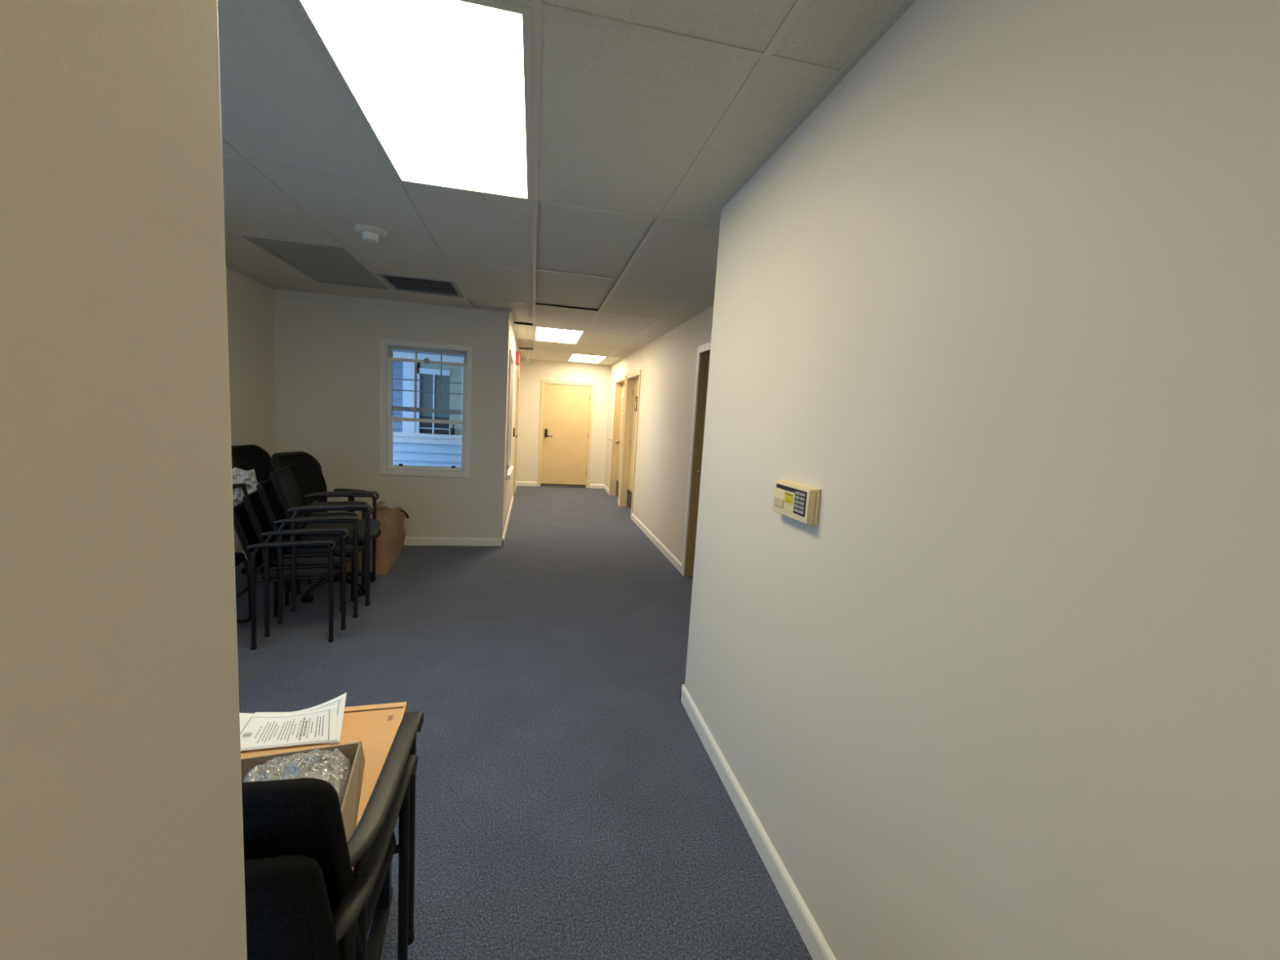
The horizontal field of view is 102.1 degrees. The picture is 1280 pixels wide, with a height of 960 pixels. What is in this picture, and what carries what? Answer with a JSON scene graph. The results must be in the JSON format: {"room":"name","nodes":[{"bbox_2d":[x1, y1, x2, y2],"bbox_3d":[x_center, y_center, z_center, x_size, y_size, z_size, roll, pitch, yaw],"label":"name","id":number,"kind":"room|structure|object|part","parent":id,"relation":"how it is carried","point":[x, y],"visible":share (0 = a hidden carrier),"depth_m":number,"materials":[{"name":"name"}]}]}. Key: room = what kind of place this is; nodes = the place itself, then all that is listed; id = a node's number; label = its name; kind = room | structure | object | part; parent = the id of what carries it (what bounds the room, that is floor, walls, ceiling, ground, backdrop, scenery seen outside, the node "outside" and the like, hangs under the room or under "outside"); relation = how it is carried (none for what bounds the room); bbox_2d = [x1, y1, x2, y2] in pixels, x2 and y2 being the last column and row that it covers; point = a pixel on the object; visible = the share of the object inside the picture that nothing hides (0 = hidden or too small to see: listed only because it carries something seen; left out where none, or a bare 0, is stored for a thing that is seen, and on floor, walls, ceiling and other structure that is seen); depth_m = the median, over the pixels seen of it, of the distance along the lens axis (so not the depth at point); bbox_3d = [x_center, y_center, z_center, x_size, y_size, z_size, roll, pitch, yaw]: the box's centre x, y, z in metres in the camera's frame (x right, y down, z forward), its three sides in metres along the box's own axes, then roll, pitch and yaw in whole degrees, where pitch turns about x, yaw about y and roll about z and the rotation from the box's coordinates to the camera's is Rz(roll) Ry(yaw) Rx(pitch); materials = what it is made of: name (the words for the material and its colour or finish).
{"room":"office hallway","nodes":[
{"label":"office hallway","id":0,"kind":"room"},
{"bbox_2d":[0,0,247,959],"bbox_3d":[-0.079,0.143,-1.259,0.120,2.900,3.550,2,7,-12],"label":"wall","id":1,"kind":"structure","parent":0,"point":[122,823],"depth_m":0.35,"materials":[{"name":"beige paint"}]},
{"bbox_2d":[226,266,275,552],"bbox_3d":[-2.926,-0.404,1.859,0.130,2.900,6.346,2,7,-12],"label":"wall","id":2,"kind":"structure","parent":0,"point":[249,301],"depth_m":4.51,"materials":[{"name":"beige paint"}]},
{"bbox_2d":[272,288,493,537],"bbox_3d":[-2.598,-0.782,5.220,2.131,2.900,0.150,2,7,-12],"label":"wall","id":3,"kind":"structure","parent":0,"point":[326,347],"depth_m":5.11,"materials":[{"name":"beige paint"}]},
{"bbox_2d":[289,537,503,546],"bbox_3d":[-2.525,0.628,5.336,2.165,0.085,0.014,2,7,-12],"label":"baseboard","id":4,"kind":"structure","parent":3,"relation":"attached to","point":[454,541],"depth_m":5.45,"materials":[{"name":"white paint"}]},
{"bbox_2d":[379,338,472,477],"bbox_3d":[-2.179,-0.714,5.306,0.868,1.340,0.168,2,7,-12],"label":"window","id":5,"kind":"structure","parent":3,"relation":"attached to","point":[387,346],"depth_m":5.26,"materials":[{"name":"white paint"}]},
{"bbox_3d":[-2.166,-0.901,5.278,0.758,0.625,0.030,2,7,-12],"label":"raised sash","id":6,"kind":"part","parent":5,"relation":"part of","materials":[{"name":"white paint"}]},
{"bbox_3d":[-2.206,-0.402,5.382,0.758,0.593,0.030,2,7,-12],"label":"frame","id":7,"kind":"part","parent":5,"relation":"part of","materials":[{"name":"white paint"}]},
{"bbox_3d":[-2.167,-1.013,5.304,0.758,0.640,0.030,2,7,-12],"label":"sash","id":8,"kind":"part","parent":5,"relation":"part of","materials":[{"name":"grey"}]},
{"bbox_2d":[488,308,520,537],"bbox_3d":[-1.951,-1.039,7.726,0.150,2.900,4.824,2,7,-12],"label":"wall","id":9,"kind":"structure","parent":0,"point":[500,489],"depth_m":5.45,"materials":[{"name":"beige paint"}]},
{"bbox_2d":[502,496,513,545],"bbox_3d":[-1.763,0.483,6.964,0.014,0.085,2.908,2,7,-12],"label":"baseboard","id":10,"kind":"structure","parent":9,"relation":"attached to","point":[512,501],"depth_m":6.51,"materials":[{"name":"white paint"}]},
{"bbox_2d":[505,349,514,479],"bbox_3d":[-1.576,-0.778,6.192,0.130,1.420,1.030,2,7,-12],"label":"window","id":11,"kind":"structure","parent":9,"relation":"in","point":[508,471],"depth_m":5.79,"materials":[{"name":"white paint"}]},
{"bbox_2d":[512,369,519,496],"bbox_3d":[-2.155,-0.760,8.711,0.178,2.090,0.960,2,7,-12],"label":"door","id":12,"kind":"structure","parent":9,"relation":"in","point":[517,372],"depth_m":9.01,"materials":[{"name":"beige paint"}]},
{"bbox_2d":[515,351,519,365],"bbox_3d":[-1.806,-1.793,7.648,0.047,0.170,0.300,2,7,-12],"label":"exit sign","id":13,"kind":"object","parent":9,"relation":"attached to","point":[517,354],"visible":1,"depth_m":7.50,"materials":[{"name":"red plastic"}]},
{"bbox_2d":[235,485,813,959],"bbox_3d":[-1.300,1.011,3.628,4.144,0.120,13.570,2,7,-12],"label":"floor","id":14,"kind":"structure","parent":0,"point":[570,803],"depth_m":2.36,"materials":[{"name":"blue carpet"}]},
{"bbox_2d":[234,551,251,622],"bbox_3d":[-2.630,0.529,2.982,0.506,0.824,0.481,1,7,-18],"label":"chair","id":15,"kind":"object","parent":14,"relation":"on","point":[239,557],"visible":0.13,"depth_m":3.27,"materials":[{"name":"black metal"}]},
{"bbox_3d":[-2.593,0.506,2.991,0.380,0.070,0.450,1,7,-18],"label":"seat","id":16,"kind":"part","parent":15,"relation":"part of","materials":[{"name":"black fabric"}]},
{"bbox_2d":[231,444,273,578],"bbox_3d":[-2.948,0.250,4.269,0.685,1.034,0.642,3,7,-2],"label":"office chair","id":17,"kind":"object","parent":14,"relation":"on","point":[245,457],"visible":0.23,"depth_m":4.29,"materials":[{"name":"black fabric"}]},
{"bbox_3d":[-3.184,-0.005,4.232,0.164,0.549,0.461,3,7,-2],"label":"frame","id":18,"kind":"part","parent":17,"relation":"part of","materials":[{"name":"black plastic"}]},
{"bbox_2d":[233,502,341,649],"bbox_3d":[-2.149,0.537,3.217,0.550,0.812,0.564,1,7,-23],"label":"chair","id":19,"kind":"object","parent":14,"relation":"on","point":[242,524],"visible":0.57,"depth_m":3.02,"materials":[{"name":"black metal"}]},
{"bbox_2d":[231,466,258,506],"bbox_3d":[-2.429,0.060,3.138,0.228,0.272,0.124,-1,8,-37],"label":"plastic bag","id":20,"kind":"object","parent":19,"relation":"on","point":[245,482],"visible":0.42,"depth_m":3.14,"materials":[{"name":"white plastic"}]},
{"bbox_3d":[-2.319,0.308,3.111,0.136,0.354,0.496,1,7,-23],"label":"frame","id":21,"kind":"part","parent":19,"relation":"part of","materials":[{"name":"black metal"}]},
{"bbox_3d":[-2.184,0.671,2.945,0.057,0.606,0.024,1,7,-23],"label":"leg","id":22,"kind":"part","parent":19,"relation":"part of","materials":[{"name":"black metal"}]},
{"bbox_3d":[-2.381,0.604,3.404,0.057,0.606,0.024,1,7,-23],"label":"leg","id":23,"kind":"part","parent":19,"relation":"part of","materials":[{"name":"black metal"}]},
{"bbox_3d":[-2.113,0.551,3.235,0.398,0.018,0.507,1,7,-23],"label":"seat frame","id":24,"kind":"part","parent":19,"relation":"part of","materials":[{"name":"black metal"}]},
{"bbox_3d":[-2.000,0.668,3.024,0.364,0.615,0.024,1,7,-23],"label":"leg","id":25,"kind":"part","parent":19,"relation":"part of","materials":[{"name":"black metal"}]},
{"bbox_3d":[-2.088,0.518,3.241,0.420,0.070,0.484,1,7,-23],"label":"seat","id":26,"kind":"part","parent":19,"relation":"part of","materials":[{"name":"black fabric"}]},
{"bbox_2d":[242,489,358,636],"bbox_3d":[-2.085,0.468,3.235,0.550,0.812,0.564,1,7,-23],"label":"chair","id":27,"kind":"object","parent":19,"relation":"on","point":[252,502],"visible":0.58,"depth_m":3.04,"materials":[{"name":"black plastic"}]},
{"bbox_3d":[-2.255,0.239,3.128,0.136,0.354,0.496,1,7,-23],"label":"frame","id":28,"kind":"part","parent":27,"relation":"part of","materials":[{"name":"black metal"}]},
{"bbox_3d":[-2.120,0.602,2.962,0.057,0.606,0.024,1,7,-23],"label":"leg","id":29,"kind":"part","parent":27,"relation":"part of","materials":[{"name":"black metal"}]},
{"bbox_3d":[-2.317,0.535,3.421,0.057,0.606,0.024,1,7,-23],"label":"leg","id":30,"kind":"part","parent":27,"relation":"part of","materials":[{"name":"black metal"}]},
{"bbox_3d":[-2.049,0.482,3.252,0.398,0.018,0.507,1,7,-23],"label":"seat frame","id":31,"kind":"part","parent":27,"relation":"part of","materials":[{"name":"black metal"}]},
{"bbox_3d":[-1.936,0.600,3.041,0.364,0.615,0.024,1,7,-23],"label":"leg","id":32,"kind":"part","parent":27,"relation":"part of","materials":[{"name":"black metal"}]},
{"bbox_3d":[-2.024,0.449,3.258,0.420,0.070,0.484,1,7,-23],"label":"seat","id":33,"kind":"part","parent":27,"relation":"part of","materials":[{"name":"black fabric"}]},
{"bbox_2d":[256,477,368,624],"bbox_3d":[-2.021,0.399,3.252,0.550,0.812,0.564,1,7,-23],"label":"chair","id":34,"kind":"object","parent":27,"relation":"on","point":[266,490],"visible":0.63,"depth_m":3.06,"materials":[{"name":"black plastic"}]},
{"bbox_3d":[-2.191,0.170,3.146,0.136,0.354,0.496,1,7,-23],"label":"frame","id":35,"kind":"part","parent":34,"relation":"part of","materials":[{"name":"black metal"}]},
{"bbox_3d":[-2.056,0.533,2.980,0.057,0.606,0.024,1,7,-23],"label":"leg","id":36,"kind":"part","parent":34,"relation":"part of","materials":[{"name":"black metal"}]},
{"bbox_3d":[-2.253,0.467,3.439,0.057,0.606,0.024,1,7,-23],"label":"leg","id":37,"kind":"part","parent":34,"relation":"part of","materials":[{"name":"black metal"}]},
{"bbox_3d":[-1.985,0.413,3.270,0.398,0.018,0.507,1,7,-23],"label":"seat frame","id":38,"kind":"part","parent":34,"relation":"part of","materials":[{"name":"black metal"}]},
{"bbox_3d":[-1.871,0.531,3.059,0.364,0.615,0.024,1,7,-23],"label":"leg","id":39,"kind":"part","parent":34,"relation":"part of","materials":[{"name":"black metal"}]},
{"bbox_2d":[269,464,380,611],"bbox_3d":[-1.957,0.331,3.270,0.550,0.812,0.564,1,7,-23],"label":"chair","id":40,"kind":"object","parent":34,"relation":"on","point":[286,480],"visible":0.88,"depth_m":3.15,"materials":[{"name":"black fabric"}]},
{"bbox_3d":[-2.127,0.102,3.163,0.136,0.354,0.496,1,7,-23],"label":"frame","id":41,"kind":"part","parent":40,"relation":"part of","materials":[{"name":"black metal"}]},
{"bbox_3d":[-1.992,0.465,2.998,0.057,0.606,0.024,1,7,-23],"label":"leg","id":42,"kind":"part","parent":40,"relation":"part of","materials":[{"name":"black metal"}]},
{"bbox_3d":[-2.189,0.398,3.457,0.057,0.606,0.024,1,7,-23],"label":"leg","id":43,"kind":"part","parent":40,"relation":"part of","materials":[{"name":"black metal"}]},
{"bbox_3d":[-1.808,0.462,3.076,0.364,0.615,0.024,1,7,-23],"label":"leg","id":44,"kind":"part","parent":40,"relation":"part of","materials":[{"name":"black metal"}]},
{"bbox_3d":[-1.896,0.311,3.293,0.420,0.070,0.484,1,7,-23],"label":"seat","id":45,"kind":"part","parent":40,"relation":"part of","materials":[{"name":"black fabric"}]},
{"bbox_3d":[-2.005,0.396,3.535,0.364,0.615,0.024,1,7,-23],"label":"leg","id":46,"kind":"part","parent":40,"relation":"part of","materials":[{"name":"black metal"}]},
{"bbox_3d":[-1.921,0.345,3.287,0.398,0.018,0.507,1,7,-23],"label":"seat frame","id":47,"kind":"part","parent":40,"relation":"part of","materials":[{"name":"black metal"}]},
{"bbox_3d":[-1.960,0.380,3.276,0.420,0.070,0.484,1,7,-23],"label":"seat","id":48,"kind":"part","parent":34,"relation":"part of","materials":[{"name":"black fabric"}]},
{"bbox_3d":[-2.069,0.464,3.518,0.364,0.615,0.024,1,7,-23],"label":"leg","id":49,"kind":"part","parent":34,"relation":"part of","materials":[{"name":"black metal"}]},
{"bbox_3d":[-2.133,0.533,3.500,0.364,0.615,0.024,1,7,-23],"label":"leg","id":50,"kind":"part","parent":27,"relation":"part of","materials":[{"name":"black metal"}]},
{"bbox_3d":[-2.197,0.602,3.483,0.364,0.615,0.024,1,7,-23],"label":"leg","id":51,"kind":"part","parent":19,"relation":"part of","materials":[{"name":"black metal"}]},
{"bbox_2d":[240,702,406,959],"bbox_3d":[-0.811,0.968,1.174,0.430,0.602,0.600,2,7,-16],"label":"table","id":52,"kind":"object","parent":14,"relation":"on","point":[376,726],"visible":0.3,"depth_m":1.35,"materials":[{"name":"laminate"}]},
{"bbox_2d":[254,692,346,744],"bbox_3d":[-0.888,0.611,1.336,0.259,0.056,0.160,2,7,-12],"label":"paper","id":53,"kind":"object","parent":52,"relation":"on","point":[340,700],"visible":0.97,"depth_m":1.39,"materials":[{"name":"white paper"}]},
{"bbox_2d":[239,704,337,751],"bbox_3d":[-0.915,0.620,1.323,0.305,0.034,0.178,2,7,-12],"label":"certificate","id":54,"kind":"object","parent":53,"relation":"on","point":[257,731],"visible":0.91,"depth_m":1.32,"materials":[{"name":"white paper"}]},
{"bbox_2d":[240,741,364,841],"bbox_3d":[-0.756,0.658,1.031,0.365,0.057,0.289,1,7,-20],"label":"cardboard tray","id":55,"kind":"object","parent":52,"relation":"on","point":[353,752],"visible":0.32,"depth_m":1.14,"materials":[{"name":"brown cardboard"}]},
{"bbox_2d":[242,748,351,808],"bbox_3d":[-0.711,0.636,1.046,0.212,0.091,0.277,1,7,-20],"label":"bubble wrap","id":56,"kind":"object","parent":55,"relation":"in","point":[334,767],"visible":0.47,"depth_m":1.09,"materials":[{"name":"grey"}]},
{"bbox_3d":[-0.721,0.938,1.456,0.036,0.547,0.036,2,7,-16],"label":"leg","id":57,"kind":"part","parent":52,"relation":"part of","materials":[{"name":"black metal"}]},
{"bbox_2d":[271,451,381,602],"bbox_3d":[-2.367,0.326,3.930,0.685,1.034,0.642,4,7,6],"label":"office chair","id":58,"kind":"object","parent":14,"relation":"on","point":[308,469],"visible":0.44,"depth_m":4.00,"materials":[{"name":"black fabric"}]},
{"bbox_3d":[-2.602,0.067,3.928,0.164,0.549,0.461,4,7,6],"label":"frame","id":59,"kind":"part","parent":58,"relation":"part of","materials":[{"name":"black plastic"}]},
{"bbox_3d":[-2.371,0.767,3.818,0.052,0.065,0.263,4,7,4],"label":"arm","id":60,"kind":"part","parent":58,"relation":"part of","materials":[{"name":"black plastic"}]},
{"bbox_3d":[-2.210,0.764,3.926,0.263,0.065,0.052,6,7,18],"label":"arm","id":61,"kind":"part","parent":58,"relation":"part of","materials":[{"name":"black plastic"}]},
{"bbox_3d":[-2.321,0.273,4.116,0.073,0.318,0.218,3,7,-9],"label":"arm post","id":62,"kind":"part","parent":58,"relation":"part of","materials":[{"name":"black plastic"}]},
{"bbox_3d":[-2.264,0.740,4.104,0.052,0.065,0.263,9,8,36],"label":"arm","id":63,"kind":"part","parent":58,"relation":"part of","materials":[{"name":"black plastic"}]},
{"bbox_3d":[-2.294,0.403,3.931,0.500,0.102,0.500,4,7,6],"label":"seat","id":64,"kind":"part","parent":58,"relation":"part of","materials":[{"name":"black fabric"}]},
{"bbox_2d":[244,754,417,959],"bbox_3d":[-0.770,0.889,0.969,0.564,0.812,0.550,2,7,-11],"label":"chair","id":65,"kind":"object","parent":14,"relation":"on","point":[289,916],"visible":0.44,"depth_m":0.79,"materials":[{"name":"black fabric"}]},
{"bbox_3d":[-0.717,0.688,0.746,0.496,0.354,0.136,2,7,-11],"label":"frame","id":66,"kind":"part","parent":65,"relation":"part of","materials":[{"name":"black fabric"}]},
{"bbox_2d":[241,711,423,959],"bbox_3d":[-0.779,0.812,1.024,0.564,0.812,0.550,2,7,-11],"label":"chair","id":67,"kind":"object","parent":65,"relation":"on","point":[300,816],"visible":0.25,"depth_m":0.83,"materials":[{"name":"black fabric"}]},
{"bbox_3d":[-0.726,0.611,0.801,0.496,0.354,0.136,2,7,-11],"label":"frame","id":68,"kind":"part","parent":67,"relation":"part of","materials":[{"name":"black fabric"}]},
{"bbox_3d":[-0.512,0.941,0.951,0.024,0.606,0.057,2,7,-11],"label":"leg","id":69,"kind":"part","parent":67,"relation":"part of","materials":[{"name":"black metal"}]},
{"bbox_3d":[-0.550,0.911,1.145,0.024,0.615,0.364,2,7,-11],"label":"leg","id":70,"kind":"part","parent":67,"relation":"part of","materials":[{"name":"black metal"}]},
{"bbox_3d":[-0.503,1.019,0.896,0.024,0.606,0.057,2,7,-11],"label":"leg","id":71,"kind":"part","parent":65,"relation":"part of","materials":[{"name":"black metal"}]},
{"bbox_3d":[-0.781,0.861,1.030,0.484,0.070,0.420,2,7,-11],"label":"seat","id":72,"kind":"part","parent":65,"relation":"part of","materials":[{"name":"black fabric"}]},
{"bbox_3d":[-0.779,0.898,1.010,0.507,0.018,0.398,2,7,-11],"label":"seat frame","id":73,"kind":"part","parent":65,"relation":"part of","materials":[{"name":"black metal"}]},
{"bbox_3d":[-0.541,0.989,1.091,0.024,0.615,0.364,2,7,-11],"label":"leg","id":74,"kind":"part","parent":65,"relation":"part of","materials":[{"name":"black metal"}]},
{"bbox_2d":[346,501,408,574],"bbox_3d":[-2.438,0.497,4.798,0.474,0.484,0.970,2,7,-12],"label":"carton","id":75,"kind":"object","parent":14,"relation":"on","point":[390,542],"visible":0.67,"depth_m":4.53,"materials":[{"name":"cardboard"}]},
{"bbox_3d":[-2.293,0.336,5.042,0.138,0.070,0.026,8,8,36],"label":"carry handle","id":76,"kind":"part","parent":75,"relation":"part of","materials":[{"name":"black plastic"}]},
{"bbox_2d":[515,347,610,488],"bbox_3d":[-1.500,-1.304,10.200,1.733,2.900,0.130,2,7,-12],"label":"wall","id":77,"kind":"structure","parent":0,"point":[532,372],"depth_m":10.09,"materials":[{"name":"beige paint"}]},
{"bbox_2d":[516,481,536,486],"bbox_3d":[-2.229,0.075,10.157,0.391,0.085,0.014,2,7,-12],"label":"baseboard","id":78,"kind":"structure","parent":77,"relation":"attached to","point":[518,483],"depth_m":10.15,"materials":[{"name":"white paint"}]},
{"bbox_2d":[537,379,594,488],"bbox_3d":[-1.468,-0.887,10.211,1.010,2.075,0.168,2,7,-12],"label":"door","id":79,"kind":"structure","parent":77,"relation":"in","point":[566,406],"depth_m":10.20,"materials":[{"name":"beige paint"}]},
{"bbox_2d":[589,484,604,488],"bbox_3d":[-0.869,0.126,10.444,0.292,0.085,0.014,2,7,-12],"label":"baseboard","id":80,"kind":"structure","parent":77,"relation":"attached to","point":[591,486],"depth_m":10.44,"materials":[{"name":"white paint"}]},
{"bbox_2d":[217,0,915,365],"bbox_3d":[-1.144,-1.481,3.332,3.884,0.034,13.310,2,7,-12],"label":"ceiling","id":81,"kind":"structure","parent":0,"point":[649,117],"depth_m":2.07,"materials":[{"name":"tile"}]},
{"bbox_2d":[241,235,391,289],"bbox_3d":[-2.358,-1.617,3.924,0.586,0.016,1.196,2,7,-12],"label":"ceiling panel","id":82,"kind":"object","parent":81,"relation":"in","point":[322,264],"visible":0.86,"depth_m":3.82,"materials":[{"name":"grey metal"}]},
{"bbox_2d":[353,223,387,242],"bbox_3d":[-1.571,-1.428,3.019,0.176,0.064,0.176,2,7,-12],"label":"smoke detector","id":83,"kind":"object","parent":81,"relation":"attached to","point":[371,233],"visible":1,"depth_m":2.98,"materials":[{"name":"beige plastic"}]},
{"bbox_2d":[291,0,532,201],"bbox_3d":[-0.675,-1.314,1.796,0.590,0.124,1.200,2,7,-12],"label":"ceiling light","id":84,"kind":"object","parent":81,"relation":"attached to","point":[442,89],"visible":0.92,"depth_m":1.59,"materials":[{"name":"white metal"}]},
{"bbox_2d":[374,272,463,297],"bbox_3d":[-1.822,-1.640,4.345,0.586,0.029,0.586,2,7,-12],"label":"ceiling vent","id":85,"kind":"object","parent":81,"relation":"in","point":[397,282],"visible":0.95,"depth_m":4.35,"materials":[{"name":"grey metal"}]},
{"bbox_2d":[523,348,533,361],"bbox_3d":[-1.794,-2.005,8.323,0.160,0.194,0.040,2,7,-12],"label":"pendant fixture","id":86,"kind":"object","parent":81,"relation":"hanging from","point":[527,349],"visible":1,"depth_m":8.31,"materials":[{"name":"white metal"}]},
{"bbox_3d":[-1.800,-1.998,8.322,0.036,0.180,0.024,2,7,-12],"label":"stem","id":87,"kind":"part","parent":86,"relation":"part of","materials":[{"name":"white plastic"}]},
{"bbox_2d":[520,302,598,324],"bbox_3d":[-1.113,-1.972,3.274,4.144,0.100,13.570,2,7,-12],"label":"ceiling vent","id":88,"kind":"object","parent":81,"relation":"in","point":[525,323],"depth_m":7.09,"materials":[{"name":"black metal"}]},
{"bbox_2d":[534,326,585,344],"bbox_3d":[-1.056,-1.915,6.663,0.590,0.124,1.200,2,7,-12],"label":"ceiling light","id":89,"kind":"object","parent":81,"relation":"attached to","point":[541,334],"visible":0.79,"depth_m":6.60,"materials":[{"name":"white plastic"}]},
{"bbox_2d":[567,353,607,363],"bbox_3d":[-0.948,-2.204,9.159,0.590,0.124,1.200,2,7,-12],"label":"ceiling light","id":90,"kind":"object","parent":81,"relation":"attached to","point":[574,357],"visible":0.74,"depth_m":9.13,"materials":[{"name":"white plastic"}]},
{"bbox_2d":[604,305,713,563],"bbox_3d":[0.199,-0.768,6.569,0.130,2.900,8.002,2,7,-12],"label":"wall","id":91,"kind":"structure","parent":0,"point":[667,364],"depth_m":5.82,"materials":[{"name":"beige paint"}]},
{"bbox_2d":[603,484,608,493],"bbox_3d":[-0.652,0.183,10.081,0.014,0.085,0.820,2,7,-12],"label":"baseboard","id":92,"kind":"structure","parent":91,"relation":"attached to","point":[605,487],"depth_m":10.09,"materials":[{"name":"white paint"}]},
{"bbox_2d":[608,375,626,501],"bbox_3d":[-0.336,-0.708,9.057,0.144,2.130,1.070,2,7,-12],"label":"door","id":93,"kind":"structure","parent":91,"relation":"in","point":[620,383],"depth_m":9.45,"materials":[{"name":"beige paint"}]},
{"bbox_3d":[-0.353,0.191,9.171,0.004,0.280,0.910,2,7,-12],"label":"kick plate","id":94,"kind":"part","parent":93,"relation":"part of","materials":[{"name":"brown"}]},
{"bbox_2d":[619,369,641,518],"bbox_3d":[-0.099,-0.556,7.905,0.144,2.130,1.080,2,7,-12],"label":"door","id":95,"kind":"structure","parent":91,"relation":"in","point":[632,396],"depth_m":8.29,"materials":[{"name":"beige paint"}]},
{"bbox_3d":[-0.115,0.342,8.020,0.004,0.280,0.920,2,7,-12],"label":"kick plate","id":96,"kind":"part","parent":95,"relation":"part of","materials":[{"name":"brown"}]},
{"bbox_3d":[-0.061,-1.184,8.026,0.006,0.230,0.150,2,7,-12],"label":"sign plate","id":97,"kind":"part","parent":95,"relation":"part of","materials":[{"name":"brown metal"}]},
{"bbox_2d":[631,513,681,573],"bbox_3d":[0.143,0.690,6.225,0.014,0.085,2.600,2,7,-12],"label":"baseboard","id":98,"kind":"structure","parent":91,"relation":"attached to","point":[655,541],"depth_m":5.84,"materials":[{"name":"white paint"}]},
{"bbox_2d":[680,342,711,575],"bbox_3d":[0.636,-0.088,4.340,0.144,2.130,1.060,2,7,-12],"label":"door","id":99,"kind":"structure","parent":91,"relation":"in","point":[703,351],"depth_m":4.79,"materials":[{"name":"brown wood"}]},
{"bbox_3d":[0.560,-0.073,4.728,0.072,0.064,0.064,2,7,-12],"label":"knob","id":100,"kind":"part","parent":99,"relation":"part of","materials":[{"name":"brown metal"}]},
{"bbox_2d":[684,0,1279,959],"bbox_3d":[1.235,0.079,-0.024,0.764,2.900,5.438,2,7,-12],"label":"wall","id":101,"kind":"structure","parent":0,"point":[1006,296],"depth_m":0.90,"materials":[{"name":"beige paint"}]},
{"bbox_2d":[680,684,835,959],"bbox_3d":[0.766,1.459,0.068,0.014,0.085,5.452,2,7,-12],"label":"baseboard","id":102,"kind":"structure","parent":101,"relation":"attached to","point":[817,946],"depth_m":1.74,"materials":[{"name":"white paint"}]},
{"bbox_2d":[772,479,820,525],"bbox_3d":[0.480,0.064,1.611,0.038,0.109,0.230,2,7,-12],"label":"alarm keypad","id":103,"kind":"object","parent":101,"relation":"attached to","point":[799,502],"visible":1,"depth_m":1.56,"materials":[{"name":"beige plastic"}]},
{"bbox_2d":[785,492,792,502],"bbox_3d":[0.464,0.055,1.614,0.003,0.026,0.047,2,7,-12],"label":"print","id":104,"kind":"object","parent":103,"relation":"on","point":[788,495],"depth_m":1.61,"materials":[{"name":"yellow paper"}]},
{"bbox_3d":[0.478,0.074,1.546,0.002,0.061,0.067,2,7,-12],"label":"button panel","id":105,"kind":"part","parent":103,"relation":"part of","materials":[{"name":"grey plastic"}]},
{"label":"outside","id":106,"kind":"structure","parent":0,"visible":0},
{"bbox_3d":[-3.553,0.979,4.544,13.000,0.150,22.000,2,7,-12],"label":"ground","id":107,"kind":"structure","parent":106,"visible":0},
{"bbox_2d":[392,431,462,467],"bbox_3d":[-3.866,-0.013,6.691,3.600,1.272,0.230,2,7,-12],"label":"wall","id":108,"kind":"structure","parent":107,"relation":"on","point":[409,448],"depth_m":6.79,"materials":[{"name":"blue paint"}]},
{"bbox_2d":[392,349,463,435],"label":"window","id":109,"kind":"structure","parent":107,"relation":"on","point":[401,370],"depth_m":7.89,"materials":[{"name":"blue"}]},
{"bbox_2d":[419,373,449,417],"bbox_3d":[-3.149,-1.292,7.954,0.430,0.640,0.015,2,7,-12],"label":"blind","id":110,"kind":"object","parent":109,"relation":"hanging from","point":[427,400],"depth_m":7.94,"materials":[{"name":"grey"}]}
]}

